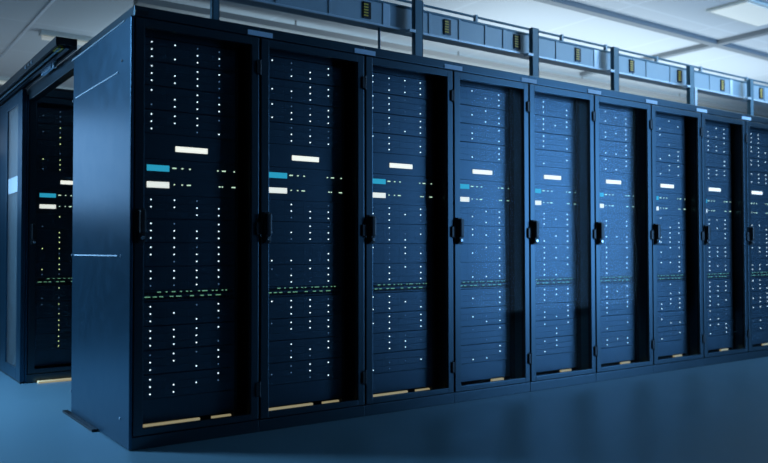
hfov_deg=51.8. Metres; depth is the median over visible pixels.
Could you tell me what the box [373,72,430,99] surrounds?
server
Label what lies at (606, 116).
server
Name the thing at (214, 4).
post
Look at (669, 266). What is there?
server
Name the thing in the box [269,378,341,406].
server
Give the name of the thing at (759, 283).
server
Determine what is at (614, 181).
server
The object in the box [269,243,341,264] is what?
server
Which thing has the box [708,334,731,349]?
server
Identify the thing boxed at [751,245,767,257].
server
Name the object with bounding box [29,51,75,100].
crossbeam
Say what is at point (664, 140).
server
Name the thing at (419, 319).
server
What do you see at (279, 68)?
server
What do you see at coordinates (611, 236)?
server
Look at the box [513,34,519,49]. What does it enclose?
socket
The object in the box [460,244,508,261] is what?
server
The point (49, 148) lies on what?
server
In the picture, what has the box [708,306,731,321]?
server
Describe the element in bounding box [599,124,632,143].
server
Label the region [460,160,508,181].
server
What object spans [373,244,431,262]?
server
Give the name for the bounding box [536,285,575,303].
server
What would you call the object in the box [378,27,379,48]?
rod
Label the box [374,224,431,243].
server
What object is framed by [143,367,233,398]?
server
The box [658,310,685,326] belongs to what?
server
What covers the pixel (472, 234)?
server
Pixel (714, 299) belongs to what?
server
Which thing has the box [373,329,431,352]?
server
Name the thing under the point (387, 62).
tall cabinet
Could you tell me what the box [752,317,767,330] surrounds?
server
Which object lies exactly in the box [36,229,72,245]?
server
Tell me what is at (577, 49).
socket
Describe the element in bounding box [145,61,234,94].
server
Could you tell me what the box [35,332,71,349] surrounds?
server
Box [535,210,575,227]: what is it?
server
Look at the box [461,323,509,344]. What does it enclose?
server
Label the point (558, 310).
server
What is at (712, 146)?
server
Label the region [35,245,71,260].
server
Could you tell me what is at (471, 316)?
server
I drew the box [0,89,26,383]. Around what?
door
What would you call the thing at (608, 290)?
server
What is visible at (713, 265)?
server
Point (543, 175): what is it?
server
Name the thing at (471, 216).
server
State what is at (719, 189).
server
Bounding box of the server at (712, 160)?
[706,153,729,168]
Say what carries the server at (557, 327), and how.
in the tall cabinet at (548, 89)
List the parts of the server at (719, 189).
label plate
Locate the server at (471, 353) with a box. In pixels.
[461,341,509,363]
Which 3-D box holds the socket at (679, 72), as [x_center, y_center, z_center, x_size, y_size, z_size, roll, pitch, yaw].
[2.347,-1.232,6.273,0.056,0.096,0.012,1,-2,-35]
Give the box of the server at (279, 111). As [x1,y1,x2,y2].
[269,100,341,128]
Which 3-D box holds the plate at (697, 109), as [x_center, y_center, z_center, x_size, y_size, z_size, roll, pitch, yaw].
[2.347,-0.893,5.838,0.130,0.024,0.004,1,-2,-35]
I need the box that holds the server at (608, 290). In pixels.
[601,283,634,299]
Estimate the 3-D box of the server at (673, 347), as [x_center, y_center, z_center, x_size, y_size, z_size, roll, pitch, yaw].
[1.889,0.846,5.894,0.464,0.102,0.512,1,-2,-35]
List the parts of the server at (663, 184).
label plate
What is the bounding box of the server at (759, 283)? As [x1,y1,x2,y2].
[752,277,767,290]
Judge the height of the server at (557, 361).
0.102 m
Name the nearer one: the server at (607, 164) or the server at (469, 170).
the server at (469, 170)
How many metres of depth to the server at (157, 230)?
3.62 m
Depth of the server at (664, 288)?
5.72 m
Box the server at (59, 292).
[35,284,71,300]
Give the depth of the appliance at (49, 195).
5.29 m
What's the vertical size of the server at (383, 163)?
0.112 m
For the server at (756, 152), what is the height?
0.106 m
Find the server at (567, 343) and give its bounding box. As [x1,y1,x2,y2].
[536,335,576,355]
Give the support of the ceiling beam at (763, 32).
attached to the ceiling
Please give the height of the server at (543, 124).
0.106 m
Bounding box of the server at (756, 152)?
[750,145,767,159]
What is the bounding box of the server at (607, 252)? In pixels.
[600,245,633,259]
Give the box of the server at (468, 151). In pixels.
[460,142,508,163]
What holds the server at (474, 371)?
in the tall cabinet at (471, 76)
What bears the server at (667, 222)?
in the tall cabinet at (693, 131)
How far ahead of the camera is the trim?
7.57 m
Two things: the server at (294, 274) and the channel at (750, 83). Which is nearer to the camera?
the server at (294, 274)
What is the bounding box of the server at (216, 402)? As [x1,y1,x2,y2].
[143,390,233,422]
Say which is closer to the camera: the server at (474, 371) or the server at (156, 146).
the server at (156, 146)
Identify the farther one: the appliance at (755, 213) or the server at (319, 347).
the appliance at (755, 213)
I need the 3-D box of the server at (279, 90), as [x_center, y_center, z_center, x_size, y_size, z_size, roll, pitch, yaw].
[-0.591,-0.692,4.238,0.464,0.106,0.638,1,-2,-35]
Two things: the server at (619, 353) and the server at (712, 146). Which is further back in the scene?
the server at (712, 146)
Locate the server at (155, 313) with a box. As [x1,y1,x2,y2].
[143,298,234,325]
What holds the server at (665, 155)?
in the tall cabinet at (693, 131)
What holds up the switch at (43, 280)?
in the tall cabinet at (62, 100)
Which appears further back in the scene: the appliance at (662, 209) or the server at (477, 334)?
the appliance at (662, 209)
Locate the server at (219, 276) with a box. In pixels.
[144,265,234,290]
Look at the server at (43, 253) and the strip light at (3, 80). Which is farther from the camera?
the strip light at (3, 80)
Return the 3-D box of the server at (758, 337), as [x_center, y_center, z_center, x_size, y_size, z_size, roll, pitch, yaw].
[2.867,0.861,6.589,0.464,0.102,0.512,1,-2,-35]
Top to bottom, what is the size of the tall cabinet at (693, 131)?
1.912 m
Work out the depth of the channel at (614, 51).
5.70 m
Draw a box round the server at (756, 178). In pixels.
[750,172,767,185]
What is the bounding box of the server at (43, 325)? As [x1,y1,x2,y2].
[35,316,71,333]
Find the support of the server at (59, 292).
in the tall cabinet at (62, 100)
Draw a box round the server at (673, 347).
[658,339,686,356]
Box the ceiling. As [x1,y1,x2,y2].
[0,0,767,112]
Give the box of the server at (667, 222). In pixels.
[657,215,684,229]
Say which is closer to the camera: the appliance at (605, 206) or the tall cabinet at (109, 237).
the tall cabinet at (109, 237)
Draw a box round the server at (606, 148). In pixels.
[599,140,632,158]
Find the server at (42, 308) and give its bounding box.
[35,300,71,317]
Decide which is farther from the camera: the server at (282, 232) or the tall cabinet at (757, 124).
the tall cabinet at (757, 124)
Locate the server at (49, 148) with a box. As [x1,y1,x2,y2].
[36,139,72,157]
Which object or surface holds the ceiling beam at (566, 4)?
attached to the ceiling
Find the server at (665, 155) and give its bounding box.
[656,147,683,163]
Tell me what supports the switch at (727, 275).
in the tall cabinet at (739, 350)
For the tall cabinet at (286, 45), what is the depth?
4.04 m
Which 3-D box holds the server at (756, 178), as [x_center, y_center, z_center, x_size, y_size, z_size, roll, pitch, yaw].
[2.832,-0.424,6.666,0.464,0.106,0.638,1,-2,-35]
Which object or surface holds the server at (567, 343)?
in the tall cabinet at (548, 89)
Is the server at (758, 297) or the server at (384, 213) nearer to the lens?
the server at (384, 213)
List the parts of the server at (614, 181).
label plate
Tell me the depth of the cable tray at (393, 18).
5.13 m
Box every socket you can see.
[362,1,370,18]
[443,19,450,35]
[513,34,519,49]
[575,47,580,61]
[629,59,634,72]
[677,70,681,82]
[720,79,724,90]
[759,88,762,98]
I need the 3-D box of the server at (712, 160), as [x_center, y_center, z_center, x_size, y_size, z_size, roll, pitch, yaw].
[2.343,-0.540,6.321,0.464,0.106,0.638,1,-2,-35]
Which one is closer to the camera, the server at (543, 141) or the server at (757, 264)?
the server at (543, 141)
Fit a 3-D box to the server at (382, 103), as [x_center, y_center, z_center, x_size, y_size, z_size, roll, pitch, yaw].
[-0.102,-0.685,4.585,0.464,0.106,0.638,1,-2,-35]
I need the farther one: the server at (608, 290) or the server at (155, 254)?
the server at (608, 290)
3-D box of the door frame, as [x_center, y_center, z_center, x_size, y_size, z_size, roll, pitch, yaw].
[-2.436,-0.945,5.220,0.113,0.081,2.670,1,-2,-35]
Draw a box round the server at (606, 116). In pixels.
[599,108,632,127]
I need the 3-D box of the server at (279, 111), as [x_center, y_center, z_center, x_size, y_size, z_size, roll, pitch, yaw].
[-0.591,-0.584,4.235,0.464,0.106,0.638,1,-2,-35]
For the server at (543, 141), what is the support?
in the tall cabinet at (548, 89)
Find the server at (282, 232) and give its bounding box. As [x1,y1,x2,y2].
[270,221,341,242]
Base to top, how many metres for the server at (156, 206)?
0.106 m
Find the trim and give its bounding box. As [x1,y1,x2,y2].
[0,0,54,58]
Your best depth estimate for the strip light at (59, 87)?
10.37 m
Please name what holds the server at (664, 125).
in the tall cabinet at (693, 131)
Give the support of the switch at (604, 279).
in the tall cabinet at (642, 364)
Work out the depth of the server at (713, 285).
6.07 m
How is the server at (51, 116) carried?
in the tall cabinet at (62, 100)
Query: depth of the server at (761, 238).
6.44 m
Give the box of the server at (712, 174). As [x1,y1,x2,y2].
[706,167,729,182]
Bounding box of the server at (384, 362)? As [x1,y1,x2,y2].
[373,348,431,373]
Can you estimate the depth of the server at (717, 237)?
6.10 m
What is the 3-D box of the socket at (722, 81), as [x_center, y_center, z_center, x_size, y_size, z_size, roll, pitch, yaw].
[2.836,-1.225,6.620,0.056,0.096,0.012,1,-2,-35]
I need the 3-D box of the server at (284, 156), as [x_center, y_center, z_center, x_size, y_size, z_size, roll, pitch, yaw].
[-0.556,-0.368,4.182,0.464,0.112,0.516,1,-2,-35]
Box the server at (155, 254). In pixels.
[144,243,234,265]
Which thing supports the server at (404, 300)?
in the tall cabinet at (387, 62)
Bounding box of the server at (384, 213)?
[373,204,431,224]
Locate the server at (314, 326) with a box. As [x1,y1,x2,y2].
[269,315,341,340]
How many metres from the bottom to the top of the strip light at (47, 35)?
0.088 m
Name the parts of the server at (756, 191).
label plate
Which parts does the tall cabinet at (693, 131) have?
handle, roof frame, frame, mounting rail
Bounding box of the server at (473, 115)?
[460,105,507,128]
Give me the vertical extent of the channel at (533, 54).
0.408 m
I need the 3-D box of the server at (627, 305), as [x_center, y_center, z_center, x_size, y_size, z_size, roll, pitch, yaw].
[1.367,0.520,5.600,0.464,0.106,0.638,1,-2,-35]
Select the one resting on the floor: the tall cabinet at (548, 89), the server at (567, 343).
the tall cabinet at (548, 89)
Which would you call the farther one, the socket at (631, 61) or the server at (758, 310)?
the server at (758, 310)
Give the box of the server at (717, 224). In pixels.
[706,217,730,230]
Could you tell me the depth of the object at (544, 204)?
5.03 m
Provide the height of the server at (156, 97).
0.106 m
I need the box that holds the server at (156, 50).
[145,37,234,72]
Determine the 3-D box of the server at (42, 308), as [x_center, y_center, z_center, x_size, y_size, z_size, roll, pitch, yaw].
[-2.307,0.526,5.589,0.464,0.106,0.638,1,-2,-35]
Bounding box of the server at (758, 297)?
[752,290,767,304]
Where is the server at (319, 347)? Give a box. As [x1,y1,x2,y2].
[269,336,341,362]
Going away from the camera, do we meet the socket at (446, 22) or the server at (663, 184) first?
the socket at (446, 22)
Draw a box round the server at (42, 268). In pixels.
[35,261,71,277]
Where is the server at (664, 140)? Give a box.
[656,132,683,149]
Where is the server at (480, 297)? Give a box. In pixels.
[461,288,508,307]
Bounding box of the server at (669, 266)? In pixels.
[657,259,685,274]
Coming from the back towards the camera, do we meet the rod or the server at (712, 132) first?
the server at (712, 132)
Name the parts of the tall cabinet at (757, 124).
handle, roof frame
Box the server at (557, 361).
[536,351,576,371]
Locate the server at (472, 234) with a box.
[462,226,508,243]
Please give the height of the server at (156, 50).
0.106 m
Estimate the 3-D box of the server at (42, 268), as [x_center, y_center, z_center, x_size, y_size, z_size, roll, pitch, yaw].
[-2.307,0.261,5.596,0.464,0.106,0.638,1,-2,-35]
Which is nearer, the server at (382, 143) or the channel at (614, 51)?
the server at (382, 143)
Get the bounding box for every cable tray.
[133,0,767,117]
[223,0,767,106]
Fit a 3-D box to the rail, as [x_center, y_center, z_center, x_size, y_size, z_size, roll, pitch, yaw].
[1.349,-1.355,5.700,6.600,0.099,0.024,1,-2,-35]
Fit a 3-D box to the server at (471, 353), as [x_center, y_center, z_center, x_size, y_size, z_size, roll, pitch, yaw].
[0.389,0.720,4.900,0.464,0.106,0.638,1,-2,-35]
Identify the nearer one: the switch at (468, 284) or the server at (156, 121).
the server at (156, 121)
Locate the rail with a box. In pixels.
[396,0,767,83]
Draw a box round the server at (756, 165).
[750,158,767,172]
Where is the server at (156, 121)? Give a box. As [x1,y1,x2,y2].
[144,109,234,139]
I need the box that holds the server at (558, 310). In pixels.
[536,302,575,320]
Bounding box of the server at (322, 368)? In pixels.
[269,357,341,384]
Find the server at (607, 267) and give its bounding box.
[600,260,633,275]
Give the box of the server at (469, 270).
[461,262,508,280]
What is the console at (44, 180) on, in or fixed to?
in the tall cabinet at (62, 100)
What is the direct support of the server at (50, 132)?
in the tall cabinet at (62, 100)
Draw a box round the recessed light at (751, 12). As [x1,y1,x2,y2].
[706,0,767,26]
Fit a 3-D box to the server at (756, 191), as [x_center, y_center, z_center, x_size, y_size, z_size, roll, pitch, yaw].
[2.866,-0.316,6.615,0.464,0.112,0.516,1,-2,-35]
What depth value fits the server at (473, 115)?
4.69 m
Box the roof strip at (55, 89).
[54,88,73,92]
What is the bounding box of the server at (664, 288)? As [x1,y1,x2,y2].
[657,281,685,296]
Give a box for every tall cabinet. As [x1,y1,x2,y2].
[24,88,73,382]
[70,5,261,450]
[257,28,366,431]
[363,46,455,415]
[451,62,531,402]
[527,76,597,391]
[592,87,654,381]
[650,97,705,372]
[701,106,749,365]
[744,114,767,358]
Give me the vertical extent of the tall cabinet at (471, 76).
1.912 m
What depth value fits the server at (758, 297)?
6.41 m
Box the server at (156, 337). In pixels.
[143,321,234,350]
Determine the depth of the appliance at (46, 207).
5.29 m
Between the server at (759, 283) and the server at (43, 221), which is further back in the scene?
the server at (759, 283)
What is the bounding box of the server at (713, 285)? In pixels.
[707,279,730,293]
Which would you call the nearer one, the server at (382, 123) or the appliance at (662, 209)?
the server at (382, 123)
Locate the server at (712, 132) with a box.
[705,124,729,141]
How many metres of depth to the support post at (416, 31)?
4.65 m
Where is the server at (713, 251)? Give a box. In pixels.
[707,245,730,258]
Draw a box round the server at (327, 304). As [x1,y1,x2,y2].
[269,294,341,318]
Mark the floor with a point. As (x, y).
(715, 413)
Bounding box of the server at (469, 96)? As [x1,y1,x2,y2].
[460,86,507,110]
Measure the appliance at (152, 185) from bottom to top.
0.080 m
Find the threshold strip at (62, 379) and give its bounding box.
[37,378,70,383]
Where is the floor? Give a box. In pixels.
[0,356,767,462]
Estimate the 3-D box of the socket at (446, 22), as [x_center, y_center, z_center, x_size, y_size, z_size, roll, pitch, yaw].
[0.391,-1.262,4.882,0.056,0.096,0.012,1,-2,-35]
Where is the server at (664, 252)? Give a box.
[657,245,685,259]
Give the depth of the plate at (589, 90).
5.14 m
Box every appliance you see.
[36,189,72,201]
[36,201,72,213]
[144,158,234,180]
[144,176,234,197]
[269,167,341,186]
[269,183,341,201]
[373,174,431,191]
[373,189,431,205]
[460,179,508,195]
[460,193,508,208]
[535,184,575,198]
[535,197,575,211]
[600,189,633,201]
[600,201,633,213]
[656,192,684,204]
[656,204,684,215]
[706,196,729,207]
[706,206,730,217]
[751,199,767,209]
[751,209,767,218]
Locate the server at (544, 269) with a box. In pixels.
[536,261,575,277]
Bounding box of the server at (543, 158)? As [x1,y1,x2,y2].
[535,149,574,168]
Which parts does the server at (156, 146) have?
label plate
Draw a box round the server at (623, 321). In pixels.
[601,314,634,331]
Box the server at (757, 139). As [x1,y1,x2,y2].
[750,132,767,146]
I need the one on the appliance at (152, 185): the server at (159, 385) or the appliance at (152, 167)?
the appliance at (152, 167)
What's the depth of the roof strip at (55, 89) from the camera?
5.27 m
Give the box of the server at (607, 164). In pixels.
[600,156,632,173]
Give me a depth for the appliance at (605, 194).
5.39 m
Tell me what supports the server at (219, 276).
in the tall cabinet at (109, 237)
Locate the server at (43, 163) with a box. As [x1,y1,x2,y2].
[36,156,72,173]
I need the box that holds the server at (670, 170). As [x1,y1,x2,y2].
[656,162,684,178]
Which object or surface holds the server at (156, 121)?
in the tall cabinet at (109, 237)
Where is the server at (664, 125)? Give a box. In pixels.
[656,117,683,134]
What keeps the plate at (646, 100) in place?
attached to the tall cabinet at (642, 364)
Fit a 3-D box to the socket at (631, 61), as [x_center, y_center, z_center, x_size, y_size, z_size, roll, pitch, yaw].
[1.858,-1.240,5.925,0.056,0.096,0.012,1,-2,-35]
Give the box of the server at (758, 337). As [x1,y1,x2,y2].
[752,330,767,344]
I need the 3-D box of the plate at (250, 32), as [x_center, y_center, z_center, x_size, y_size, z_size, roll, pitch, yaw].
[-0.587,-0.938,3.752,0.130,0.024,0.004,1,-2,-35]
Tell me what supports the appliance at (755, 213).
in the tall cabinet at (757, 124)
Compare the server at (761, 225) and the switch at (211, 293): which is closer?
the switch at (211, 293)
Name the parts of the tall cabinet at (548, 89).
handle, roof frame, frame, mounting rail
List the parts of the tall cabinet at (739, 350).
handle, roof frame, frame, mounting rail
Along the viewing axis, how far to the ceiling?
7.60 m
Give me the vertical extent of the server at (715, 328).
0.106 m
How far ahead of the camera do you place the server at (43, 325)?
5.27 m
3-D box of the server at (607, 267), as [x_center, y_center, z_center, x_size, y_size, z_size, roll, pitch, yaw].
[1.366,0.255,5.607,0.464,0.106,0.638,1,-2,-35]
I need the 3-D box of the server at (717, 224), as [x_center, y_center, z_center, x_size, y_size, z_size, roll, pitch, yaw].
[2.344,-0.050,6.309,0.464,0.106,0.638,1,-2,-35]
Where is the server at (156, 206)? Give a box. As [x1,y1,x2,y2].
[144,195,234,220]
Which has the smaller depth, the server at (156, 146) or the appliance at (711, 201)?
the server at (156, 146)
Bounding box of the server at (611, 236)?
[602,229,633,244]
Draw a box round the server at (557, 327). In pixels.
[536,318,575,337]
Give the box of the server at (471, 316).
[461,305,508,326]
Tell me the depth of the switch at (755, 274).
6.42 m
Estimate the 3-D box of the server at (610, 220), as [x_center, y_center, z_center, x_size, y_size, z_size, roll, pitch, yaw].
[1.366,-0.065,5.614,0.464,0.106,0.638,1,-2,-35]
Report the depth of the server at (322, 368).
3.96 m
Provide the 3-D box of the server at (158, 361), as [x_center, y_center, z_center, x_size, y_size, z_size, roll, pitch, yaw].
[-1.078,0.590,3.860,0.464,0.106,0.638,1,-2,-35]
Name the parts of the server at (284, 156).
label plate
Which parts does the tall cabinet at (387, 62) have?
handle, roof frame, mounting rail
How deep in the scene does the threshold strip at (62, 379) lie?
5.14 m
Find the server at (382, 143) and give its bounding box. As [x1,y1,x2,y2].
[373,133,431,156]
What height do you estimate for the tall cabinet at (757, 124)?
1.912 m
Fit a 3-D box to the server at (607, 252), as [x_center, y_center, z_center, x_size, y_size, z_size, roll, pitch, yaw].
[1.366,0.148,5.609,0.464,0.106,0.638,1,-2,-35]
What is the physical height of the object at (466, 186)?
0.080 m
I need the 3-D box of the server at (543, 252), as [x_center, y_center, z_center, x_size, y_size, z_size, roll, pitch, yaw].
[0.877,0.141,5.261,0.464,0.106,0.638,1,-2,-35]
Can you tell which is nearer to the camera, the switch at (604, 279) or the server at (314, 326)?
the server at (314, 326)
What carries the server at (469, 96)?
in the tall cabinet at (471, 76)
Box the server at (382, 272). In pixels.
[373,263,431,282]
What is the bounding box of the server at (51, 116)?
[37,107,72,125]
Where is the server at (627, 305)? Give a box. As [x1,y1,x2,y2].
[601,298,634,315]
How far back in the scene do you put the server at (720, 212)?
6.10 m
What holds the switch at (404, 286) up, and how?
in the tall cabinet at (387, 62)
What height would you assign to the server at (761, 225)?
0.106 m
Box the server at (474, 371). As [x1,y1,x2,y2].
[461,359,509,381]
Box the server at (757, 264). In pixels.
[751,258,767,271]
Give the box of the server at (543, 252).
[535,244,575,260]
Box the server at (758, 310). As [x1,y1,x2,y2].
[752,303,767,317]
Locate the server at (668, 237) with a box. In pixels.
[658,230,684,244]
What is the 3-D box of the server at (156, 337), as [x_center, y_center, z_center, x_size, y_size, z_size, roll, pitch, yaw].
[-1.078,0.482,3.862,0.464,0.106,0.638,1,-2,-35]
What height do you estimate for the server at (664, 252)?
0.106 m
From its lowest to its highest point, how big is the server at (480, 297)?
0.106 m
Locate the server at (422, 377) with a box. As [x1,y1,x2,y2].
[373,367,431,393]
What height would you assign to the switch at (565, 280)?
0.047 m
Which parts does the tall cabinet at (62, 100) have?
panel, handle, frame, roof frame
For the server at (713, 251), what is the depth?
6.08 m
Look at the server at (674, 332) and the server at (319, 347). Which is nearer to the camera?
the server at (319, 347)
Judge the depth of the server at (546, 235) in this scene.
5.04 m
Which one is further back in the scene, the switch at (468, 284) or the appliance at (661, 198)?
the appliance at (661, 198)
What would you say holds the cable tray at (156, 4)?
attached to the ceiling
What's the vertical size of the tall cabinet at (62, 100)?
1.912 m
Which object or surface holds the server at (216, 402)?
in the tall cabinet at (109, 237)
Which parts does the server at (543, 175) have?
label plate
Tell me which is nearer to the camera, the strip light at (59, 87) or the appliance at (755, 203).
the appliance at (755, 203)
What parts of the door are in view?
glass pane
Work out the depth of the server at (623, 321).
5.37 m
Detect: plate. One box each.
[62,410,97,431]
[248,29,272,38]
[354,48,375,55]
[444,64,461,70]
[521,77,536,83]
[588,89,600,94]
[645,99,656,103]
[696,108,706,112]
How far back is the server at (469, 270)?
4.67 m
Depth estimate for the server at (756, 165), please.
6.44 m
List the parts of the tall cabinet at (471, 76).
handle, roof frame, mounting rail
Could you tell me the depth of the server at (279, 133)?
3.98 m
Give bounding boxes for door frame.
[0,36,76,106]
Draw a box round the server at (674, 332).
[658,324,685,341]
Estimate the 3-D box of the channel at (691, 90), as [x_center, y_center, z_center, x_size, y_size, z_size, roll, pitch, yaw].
[2.438,-1.112,6.263,0.192,0.393,0.057,1,-2,-35]
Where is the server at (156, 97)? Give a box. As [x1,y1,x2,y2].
[145,85,234,117]
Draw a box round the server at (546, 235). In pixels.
[537,227,575,243]
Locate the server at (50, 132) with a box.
[36,123,72,141]
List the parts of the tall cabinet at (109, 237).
slot rail, slot rail, slot rail, panel, handle, maker plate, roof frame, frame, door, glass pane, mounting rail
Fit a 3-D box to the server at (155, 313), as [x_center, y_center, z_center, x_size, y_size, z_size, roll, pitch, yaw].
[-1.078,0.375,3.865,0.464,0.106,0.638,1,-2,-35]
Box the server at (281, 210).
[269,200,341,222]
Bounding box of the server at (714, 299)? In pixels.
[707,293,731,307]
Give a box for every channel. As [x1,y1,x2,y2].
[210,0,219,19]
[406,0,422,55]
[524,27,538,76]
[606,47,618,91]
[683,65,696,104]
[744,80,753,115]
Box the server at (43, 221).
[36,213,72,229]
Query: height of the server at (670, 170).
0.106 m
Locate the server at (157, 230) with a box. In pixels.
[145,219,234,242]
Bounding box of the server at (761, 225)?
[751,219,767,231]
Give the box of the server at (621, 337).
[601,329,634,347]
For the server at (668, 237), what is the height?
0.106 m
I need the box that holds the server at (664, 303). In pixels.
[657,295,685,311]
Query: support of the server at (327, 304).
in the tall cabinet at (286, 45)
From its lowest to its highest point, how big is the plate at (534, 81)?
0.024 m
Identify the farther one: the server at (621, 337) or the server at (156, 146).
the server at (621, 337)
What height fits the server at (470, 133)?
0.106 m
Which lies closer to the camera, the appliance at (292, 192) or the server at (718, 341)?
the appliance at (292, 192)
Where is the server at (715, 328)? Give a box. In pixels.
[708,320,731,335]
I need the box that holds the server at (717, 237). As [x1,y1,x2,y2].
[708,231,730,244]
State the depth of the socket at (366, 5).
4.53 m
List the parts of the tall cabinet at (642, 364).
handle, roof frame, frame, mounting rail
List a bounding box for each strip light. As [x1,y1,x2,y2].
[0,77,9,84]
[39,29,92,45]
[57,86,73,89]
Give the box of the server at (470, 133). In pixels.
[460,123,508,145]
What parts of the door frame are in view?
guide rail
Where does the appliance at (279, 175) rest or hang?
on the appliance at (292, 192)
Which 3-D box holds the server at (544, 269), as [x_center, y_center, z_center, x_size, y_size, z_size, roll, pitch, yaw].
[0.877,0.247,5.259,0.464,0.106,0.638,1,-2,-35]
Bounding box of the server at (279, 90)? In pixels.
[269,78,341,107]
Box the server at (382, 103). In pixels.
[373,92,431,118]
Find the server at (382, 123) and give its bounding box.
[373,113,431,137]
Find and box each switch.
[35,277,71,284]
[144,288,234,301]
[269,285,341,296]
[373,282,431,292]
[461,279,508,288]
[536,277,575,285]
[601,275,633,283]
[657,274,685,280]
[707,272,730,278]
[751,271,767,277]
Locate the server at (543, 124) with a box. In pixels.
[535,115,574,136]
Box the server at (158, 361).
[143,344,233,374]
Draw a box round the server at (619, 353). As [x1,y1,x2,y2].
[601,345,634,363]
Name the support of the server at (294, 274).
in the tall cabinet at (286, 45)
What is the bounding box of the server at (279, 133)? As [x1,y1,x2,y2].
[269,122,341,148]
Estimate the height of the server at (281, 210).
0.106 m
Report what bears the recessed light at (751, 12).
in the ceiling
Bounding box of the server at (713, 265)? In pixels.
[707,259,730,272]
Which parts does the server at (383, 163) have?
label plate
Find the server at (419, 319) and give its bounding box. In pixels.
[373,310,431,332]
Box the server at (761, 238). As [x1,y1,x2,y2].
[753,232,767,244]
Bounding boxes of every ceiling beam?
[534,0,767,60]
[580,28,767,76]
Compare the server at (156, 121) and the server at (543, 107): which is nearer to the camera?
the server at (156, 121)
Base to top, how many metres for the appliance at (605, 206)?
0.080 m
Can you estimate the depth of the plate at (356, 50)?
4.10 m
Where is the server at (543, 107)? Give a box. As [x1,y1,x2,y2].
[534,98,574,119]
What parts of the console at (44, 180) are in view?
label plate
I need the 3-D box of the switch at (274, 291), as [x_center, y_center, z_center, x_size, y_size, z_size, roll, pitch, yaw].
[-0.555,0.302,4.166,0.464,0.047,0.516,1,-2,-35]
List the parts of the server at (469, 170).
label plate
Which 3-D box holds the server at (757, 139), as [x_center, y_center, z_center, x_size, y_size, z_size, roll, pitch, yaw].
[2.831,-0.748,6.674,0.464,0.106,0.638,1,-2,-35]
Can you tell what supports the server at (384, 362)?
in the tall cabinet at (387, 62)
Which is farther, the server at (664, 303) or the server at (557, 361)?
the server at (664, 303)
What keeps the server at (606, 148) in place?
in the tall cabinet at (642, 364)
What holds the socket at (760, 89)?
attached to the cable tray at (393, 18)
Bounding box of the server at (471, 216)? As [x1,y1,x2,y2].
[460,207,508,226]
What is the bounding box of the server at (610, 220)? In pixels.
[600,213,633,228]
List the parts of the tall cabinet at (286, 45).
handle, roof frame, mounting rail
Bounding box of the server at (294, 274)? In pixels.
[269,264,341,286]
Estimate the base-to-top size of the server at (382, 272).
0.106 m
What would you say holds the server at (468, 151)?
in the tall cabinet at (471, 76)
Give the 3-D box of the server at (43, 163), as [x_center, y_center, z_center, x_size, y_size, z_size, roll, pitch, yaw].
[-2.308,-0.441,5.612,0.464,0.106,0.638,1,-2,-35]
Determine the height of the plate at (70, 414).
0.012 m
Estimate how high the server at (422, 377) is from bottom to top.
0.102 m
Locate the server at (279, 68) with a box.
[269,56,341,87]
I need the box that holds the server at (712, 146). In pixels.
[706,139,729,154]
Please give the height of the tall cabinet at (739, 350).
1.912 m
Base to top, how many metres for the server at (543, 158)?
0.106 m
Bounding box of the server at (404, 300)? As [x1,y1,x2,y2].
[373,291,431,312]
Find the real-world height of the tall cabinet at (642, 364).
1.912 m
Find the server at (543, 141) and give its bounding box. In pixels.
[535,132,574,152]
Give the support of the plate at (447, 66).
attached to the tall cabinet at (387, 62)
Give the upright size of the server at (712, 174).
0.106 m
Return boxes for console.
[36,172,72,189]
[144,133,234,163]
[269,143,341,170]
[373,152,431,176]
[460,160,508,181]
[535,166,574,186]
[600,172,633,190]
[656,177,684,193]
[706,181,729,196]
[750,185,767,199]

